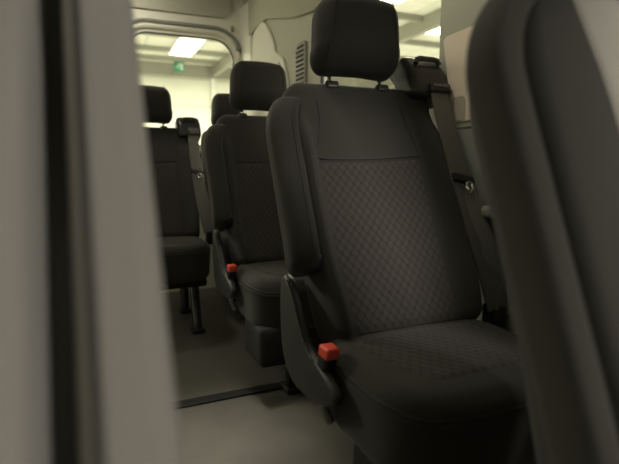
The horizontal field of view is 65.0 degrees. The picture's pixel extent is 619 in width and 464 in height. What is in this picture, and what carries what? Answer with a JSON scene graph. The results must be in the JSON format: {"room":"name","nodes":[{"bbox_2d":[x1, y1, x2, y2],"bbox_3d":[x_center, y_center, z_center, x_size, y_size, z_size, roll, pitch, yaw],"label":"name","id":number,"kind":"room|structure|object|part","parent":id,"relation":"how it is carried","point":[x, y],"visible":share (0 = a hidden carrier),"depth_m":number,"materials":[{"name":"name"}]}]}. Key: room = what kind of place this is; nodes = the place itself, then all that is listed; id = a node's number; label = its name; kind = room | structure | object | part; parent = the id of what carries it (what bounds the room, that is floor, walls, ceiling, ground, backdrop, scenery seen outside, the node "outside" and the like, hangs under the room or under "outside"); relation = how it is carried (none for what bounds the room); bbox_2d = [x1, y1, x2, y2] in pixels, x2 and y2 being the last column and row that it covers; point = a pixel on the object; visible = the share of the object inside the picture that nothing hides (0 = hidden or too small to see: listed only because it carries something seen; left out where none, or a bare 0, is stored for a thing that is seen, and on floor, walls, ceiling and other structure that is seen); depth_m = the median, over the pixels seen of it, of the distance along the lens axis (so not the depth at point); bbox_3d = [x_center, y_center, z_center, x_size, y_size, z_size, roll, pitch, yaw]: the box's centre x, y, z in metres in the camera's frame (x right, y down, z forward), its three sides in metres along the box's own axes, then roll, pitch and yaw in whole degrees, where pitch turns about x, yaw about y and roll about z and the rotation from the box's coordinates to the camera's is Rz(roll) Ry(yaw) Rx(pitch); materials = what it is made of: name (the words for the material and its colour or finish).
{"room":"vehicle interior","nodes":[
{"label":"vehicle interior","id":0,"kind":"room"},
{"bbox_2d":[0,0,182,463],"bbox_3d":[-0.333,0.250,0.218,0.544,1.223,0.868,-3,9,-24],"label":"door frame","id":1,"kind":"structure","parent":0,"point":[86,370],"depth_m":0.33,"materials":[{"name":"grey metal"}]},
{"bbox_3d":[-0.422,0.029,0.312,0.456,0.792,0.571,-3,9,-24],"label":"backrest","id":2,"kind":"part","parent":1,"relation":"part of","materials":[{"name":"grey fabric"}]},
{"bbox_3d":[-0.160,0.015,0.399,0.057,0.808,0.567,-3,9,-24],"label":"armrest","id":3,"kind":"part","parent":1,"relation":"part of","materials":[{"name":"grey fabric"}]},
{"bbox_2d":[141,74,229,144],"bbox_3d":[-3.966,-4.245,20.936,28.000,5.800,0.200,-3,9,-24],"label":"wall","id":4,"kind":"structure","parent":0,"point":[190,96],"depth_m":20.18,"materials":[{"name":"white paint"}]},
{"bbox_2d":[210,79,215,125],"bbox_3d":[-4.050,-3.963,20.716,0.180,5.300,0.200,-3,9,-24],"label":"trim","id":5,"kind":"structure","parent":4,"relation":"attached to","point":[212,81],"depth_m":20.35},
{"bbox_2d":[212,52,231,76],"bbox_3d":[1.980,-4.826,6.845,0.180,0.420,30.000,-3,9,-24],"label":"trim","id":6,"kind":"structure","parent":4,"relation":"attached to","point":[224,64],"depth_m":18.65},
{"bbox_2d":[381,80,393,87],"bbox_3d":[9.460,-5.276,10.124,0.180,0.420,30.000,-3,9,-24],"label":"trim","id":7,"kind":"structure","parent":4,"relation":"attached to","point":[389,83],"depth_m":22.80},
{"bbox_2d":[399,8,440,43],"bbox_3d":[5.436,-5.034,8.360,0.180,0.420,30.000,-3,9,-24],"label":"beam","id":8,"kind":"structure","parent":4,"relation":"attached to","point":[431,21],"depth_m":13.46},
{"bbox_2d":[133,0,242,22],"bbox_3d":[-1.259,-1.562,3.081,1.740,0.285,0.050,-3,9,-24],"label":"wall","id":9,"kind":"structure","parent":0,"point":[234,17],"depth_m":3.35,"materials":[{"name":"beige plastic"}]},
{"bbox_2d":[133,0,231,17],"bbox_3d":[-1.233,-1.538,3.061,1.528,0.207,0.018,-3,9,-24],"label":"trim","id":10,"kind":"structure","parent":9,"relation":"attached to","point":[208,8],"depth_m":3.26,"materials":[{"name":"grey plastic"}]},
{"bbox_2d":[134,11,239,291],"bbox_3d":[-0.860,-0.516,3.403,0.868,1.875,0.050,-3,9,-24],"label":"door","id":11,"kind":"structure","parent":9,"relation":"in","point":[211,283],"depth_m":3.34,"materials":[{"name":"grey plastic"}]},
{"bbox_2d":[135,18,240,156],"bbox_3d":[-0.862,-0.964,3.321,0.868,0.892,0.052,-3,9,-24],"label":"window","id":12,"kind":"structure","parent":11,"relation":"attached to","point":[139,25],"depth_m":3.28,"materials":[{"name":"plastic"}]},
{"bbox_2d":[164,287,353,463],"bbox_3d":[-0.354,0.745,1.335,1.840,0.060,4.520,-3,9,-24],"label":"floor","id":13,"kind":"structure","parent":0,"point":[275,426],"depth_m":1.80,"materials":[{"name":"grey plastic"}]},
{"bbox_2d":[142,85,214,333],"bbox_3d":[-0.838,-0.161,2.714,0.642,1.359,0.756,-3,9,-24],"label":"passenger seat","id":14,"kind":"object","parent":13,"relation":"on","point":[181,200],"visible":0.46,"depth_m":2.83,"materials":[{"name":"grey fabric"}]},
{"bbox_3d":[-0.901,-0.276,2.851,0.497,0.685,0.391,-3,9,-24],"label":"backrest","id":15,"kind":"part","parent":14,"relation":"part of","materials":[{"name":"grey fabric"}]},
{"bbox_3d":[-0.761,0.360,2.926,0.021,0.230,0.034,-1,8,-7],"label":"leg trim","id":16,"kind":"part","parent":14,"relation":"part of","materials":[{"name":"black metal"}]},
{"bbox_2d":[159,236,209,284],"bbox_3d":[-0.783,0.148,2.599,0.476,0.204,0.395,-3,9,-24],"label":"cushion","id":17,"kind":"object","parent":14,"relation":"on","point":[185,260],"depth_m":2.48,"materials":[{"name":"grey fabric"}]},
{"bbox_3d":[-0.761,0.360,2.961,0.068,0.260,0.085,-3,9,-24],"label":"leg","id":18,"kind":"part","parent":14,"relation":"part of","materials":[{"name":"black plastic"}]},
{"bbox_3d":[-0.614,0.405,2.595,0.021,0.230,0.034,-7,10,-40],"label":"leg trim","id":19,"kind":"part","parent":14,"relation":"part of","materials":[{"name":"black metal"}]},
{"bbox_3d":[-0.603,0.409,2.606,0.068,0.260,0.085,-3,9,-24],"label":"leg","id":20,"kind":"part","parent":14,"relation":"part of","materials":[{"name":"black plastic"}]},
{"bbox_2d":[201,92,243,316],"bbox_3d":[-0.425,-0.205,3.034,0.397,1.359,0.737,-3,9,-24],"label":"passenger seat","id":21,"kind":"object","parent":13,"relation":"on","point":[220,106],"visible":0.12,"depth_m":3.15,"materials":[{"name":"grey fabric"}]},
{"bbox_3d":[-0.487,-0.320,3.173,0.382,0.685,0.390,-3,9,-24],"label":"backrest","id":22,"kind":"part","parent":21,"relation":"part of","materials":[{"name":"grey fabric"}]},
{"bbox_2d":[220,231,231,263],"bbox_3d":[-0.363,0.104,2.923,0.371,0.204,0.395,-3,9,-24],"label":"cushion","id":23,"kind":"object","parent":21,"relation":"on","point":[223,233],"depth_m":2.75,"materials":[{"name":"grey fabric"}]},
{"bbox_2d":[176,381,282,408],"bbox_3d":[-0.328,0.635,1.883,1.160,0.008,0.052,-3,9,-24],"label":"trim","id":24,"kind":"structure","parent":13,"relation":"on","point":[272,386],"depth_m":1.88,"materials":[{"name":"black metal"}]},
{"bbox_2d":[203,59,323,394],"bbox_3d":[-0.093,-0.073,2.074,0.642,1.359,0.771,-3,9,-24],"label":"passenger seat","id":25,"kind":"object","parent":13,"relation":"on","point":[243,204],"visible":0.61,"depth_m":2.05,"materials":[{"name":"grey fabric"}]},
{"bbox_3d":[-0.401,-0.244,2.099,0.105,0.449,0.292,-2,8,-13],"label":"armrest","id":26,"kind":"part","parent":25,"relation":"part of","materials":[{"name":"grey fabric"}]},
{"bbox_3d":[-0.353,-0.037,2.033,0.059,0.065,0.066,-3,9,-24],"label":"armrest","id":27,"kind":"part","parent":25,"relation":"part of","materials":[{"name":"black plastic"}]},
{"bbox_3d":[-0.153,-0.187,2.204,0.497,0.685,0.391,-3,9,-24],"label":"backrest","id":28,"kind":"part","parent":25,"relation":"part of","materials":[{"name":"grey fabric"}]},
{"bbox_2d":[236,260,314,328],"bbox_3d":[-0.034,0.237,1.952,0.476,0.204,0.395,-3,9,-24],"label":"cushion","id":29,"kind":"object","parent":25,"relation":"on","point":[258,282],"depth_m":1.77,"materials":[{"name":"grey fabric"}]},
{"bbox_3d":[-0.072,0.501,1.929,0.068,0.260,0.085,-3,9,-24],"label":"leg","id":30,"kind":"part","parent":25,"relation":"part of","materials":[{"name":"black plastic"}]},
{"bbox_2d":[266,0,536,463],"bbox_3d":[0.256,0.045,1.212,0.642,1.359,0.771,-3,9,-24],"label":"passenger seat","id":31,"kind":"object","parent":13,"relation":"on","point":[382,221],"visible":0.94,"depth_m":1.22,"materials":[{"name":"grey fabric"}]},
{"bbox_3d":[-0.051,-0.126,1.237,0.105,0.449,0.292,-2,8,-13],"label":"armrest","id":32,"kind":"part","parent":31,"relation":"part of","materials":[{"name":"grey fabric"}]},
{"bbox_3d":[-0.004,0.081,1.171,0.059,0.065,0.066,-3,9,-24],"label":"armrest","id":33,"kind":"part","parent":31,"relation":"part of","materials":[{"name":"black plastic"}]},
{"bbox_3d":[0.196,-0.069,1.342,0.497,0.685,0.391,-3,9,-24],"label":"backrest","id":34,"kind":"part","parent":31,"relation":"part of","materials":[{"name":"grey fabric"}]},
{"bbox_2d":[331,319,536,463],"bbox_3d":[0.315,0.355,1.089,0.476,0.204,0.395,-3,9,-24],"label":"cushion","id":35,"kind":"object","parent":31,"relation":"on","point":[426,391],"depth_m":0.93,"materials":[{"name":"grey fabric"}]},
{"bbox_3d":[0.448,-0.127,1.362,0.029,0.032,0.020,-3,9,-24],"label":"tongue plate","id":36,"kind":"part","parent":31,"relation":"part of","materials":[{"name":"silver metal"}]},
{"bbox_2d":[465,0,618,463],"bbox_3d":[0.468,0.234,0.543,0.503,1.166,0.692,-3,9,-24],"label":"seat","id":37,"kind":"object","parent":13,"relation":"on","point":[542,76],"visible":1,"depth_m":0.51,"materials":[{"name":"grey fabric"}]},
{"bbox_2d":[136,0,440,67],"bbox_3d":[2.104,-5.155,6.966,28.400,0.200,30.200,-3,9,-24],"label":"ceiling","id":38,"kind":"structure","parent":0,"point":[418,7],"depth_m":16.36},
{"bbox_2d":[174,61,183,71],"bbox_3d":[-4.960,-6.360,18.473,0.380,0.540,0.092,-3,9,-24],"label":"exit sign","id":39,"kind":"object","parent":38,"relation":"hanging from","point":[178,66],"visible":1,"depth_m":18.46,"materials":[{"name":"plastic"}]},
{"bbox_2d":[137,44,227,57],"bbox_3d":[-2.752,-6.468,17.862,28.000,0.160,0.120,-3,9,-24],"label":"trim","id":40,"kind":"structure","parent":38,"relation":"attached to","point":[140,46],"depth_m":17.01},
{"bbox_2d":[168,38,204,55],"bbox_3d":[-4.078,-6.267,16.249,0.840,0.120,3.000,-3,9,-24],"label":"ceiling light","id":41,"kind":"object","parent":38,"relation":"attached to","point":[180,45],"visible":0.54,"depth_m":16.28,"materials":[{"name":"white plastic"}]},
{"bbox_2d":[138,54,389,79],"bbox_3d":[-3.359,-6.655,19.221,28.000,0.160,0.120,-3,9,-24],"label":"trim","id":42,"kind":"structure","parent":38,"relation":"attached to","point":[141,56],"depth_m":18.44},
{"bbox_2d":[139,60,394,88],"bbox_3d":[-3.824,-6.639,20.285,28.000,0.480,0.120,-3,9,-24],"label":"trim","id":43,"kind":"structure","parent":38,"relation":"attached to","point":[146,67],"depth_m":19.87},
{"bbox_2d":[140,33,414,58],"bbox_3d":[-1.902,-6.207,15.959,28.000,0.160,0.120,-3,9,-24],"label":"trim","id":44,"kind":"structure","parent":38,"relation":"attached to","point":[144,33],"depth_m":15.07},
{"bbox_2d":[382,0,404,3],"bbox_3d":[1.908,-5.594,11.343,1.100,0.120,1.000,-3,9,-24],"label":"ceiling light","id":45,"kind":"object","parent":38,"relation":"attached to","point":[394,1],"visible":0.75,"depth_m":11.81,"materials":[{"name":"white plastic"}]},
{"bbox_2d":[397,12,422,22],"bbox_3d":[-0.122,-5.660,11.973,28.000,0.160,0.120,-3,9,-24],"label":"trim","id":46,"kind":"structure","parent":38,"relation":"attached to","point":[401,16],"depth_m":13.17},
{"bbox_2d":[400,39,439,48],"bbox_3d":[-1.012,-5.934,13.966,28.000,0.160,0.120,-3,9,-24],"label":"trim","id":47,"kind":"structure","parent":38,"relation":"attached to","point":[413,42],"depth_m":15.98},
{"bbox_2d":[427,28,439,34],"bbox_3d":[3.857,-5.986,14.202,0.740,0.120,1.200,-3,9,-24],"label":"ceiling light","id":48,"kind":"object","parent":38,"relation":"attached to","point":[436,31],"visible":0.18,"depth_m":14.56,"materials":[{"name":"white plastic"}]},
{"bbox_2d":[252,12,438,130],"bbox_3d":[0.464,-0.390,1.545,0.050,2.250,4.520,-3,9,-24],"label":"wall","id":49,"kind":"structure","parent":0,"point":[287,33],"depth_m":2.66,"materials":[{"name":"grey plastic"}]},
{"bbox_2d":[239,3,252,115],"bbox_3d":[-0.434,-0.578,3.469,0.050,1.980,0.180,-3,9,-24],"label":"trim","id":50,"kind":"structure","parent":49,"relation":"attached to","point":[246,41],"depth_m":3.36,"materials":[{"name":"grey plastic"}]},
{"bbox_2d":[252,22,289,115],"bbox_3d":[-0.240,-0.778,3.013,0.022,1.061,0.722,-3,9,-24],"label":"trim","id":51,"kind":"structure","parent":49,"relation":"attached to","point":[264,49],"depth_m":3.01,"materials":[{"name":"grey plastic"}]},
{"bbox_2d":[248,0,320,35],"bbox_3d":[0.329,-1.165,1.665,0.020,0.365,3.640,-3,9,-24],"label":"trim","id":52,"kind":"structure","parent":49,"relation":"attached to","point":[259,11],"depth_m":2.82,"materials":[{"name":"beige plastic"}]},
{"bbox_2d":[296,40,306,82],"bbox_3d":[-0.045,-0.866,2.553,0.020,0.250,0.127,-3,9,-24],"label":"air vent","id":53,"kind":"object","parent":49,"relation":"in","point":[301,49],"visible":0.77,"depth_m":2.52,"materials":[{"name":"plastic"}]},
{"bbox_2d":[443,26,472,122],"bbox_3d":[0.456,-0.457,1.417,0.008,0.265,0.212,-3,9,-24],"label":"panel","id":54,"kind":"object","parent":49,"relation":"attached to","point":[456,44],"visible":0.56,"depth_m":1.44,"materials":[{"name":"beige plastic"}]},
{"bbox_2d":[451,96,465,120],"bbox_3d":[0.444,-0.369,1.451,0.004,0.070,0.062,-3,9,-24],"label":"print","id":55,"kind":"object","parent":54,"relation":"attached to","point":[458,103],"depth_m":1.45},
{"bbox_2d":[437,0,486,129],"bbox_3d":[0.550,-0.630,1.201,0.011,0.700,0.688,-3,9,-24],"label":"trim","id":56,"kind":"structure","parent":49,"relation":"attached to","point":[456,15],"depth_m":1.45,"materials":[{"name":"grey plastic"}]},
{"bbox_2d":[456,127,515,333],"bbox_3d":[0.560,-0.135,1.272,0.024,1.700,0.685,-3,9,-24],"label":"trim","id":57,"kind":"structure","parent":49,"relation":"attached to","point":[465,135],"depth_m":1.42,"materials":[{"name":"grey plastic"}]},
{"bbox_2d":[481,205,491,218],"bbox_3d":[0.377,-0.096,1.645,0.060,0.032,2.200,-3,9,-24],"label":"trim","id":58,"kind":"structure","parent":49,"relation":"attached to","point":[485,211],"depth_m":1.34,"materials":[{"name":"grey plastic"}]}
]}

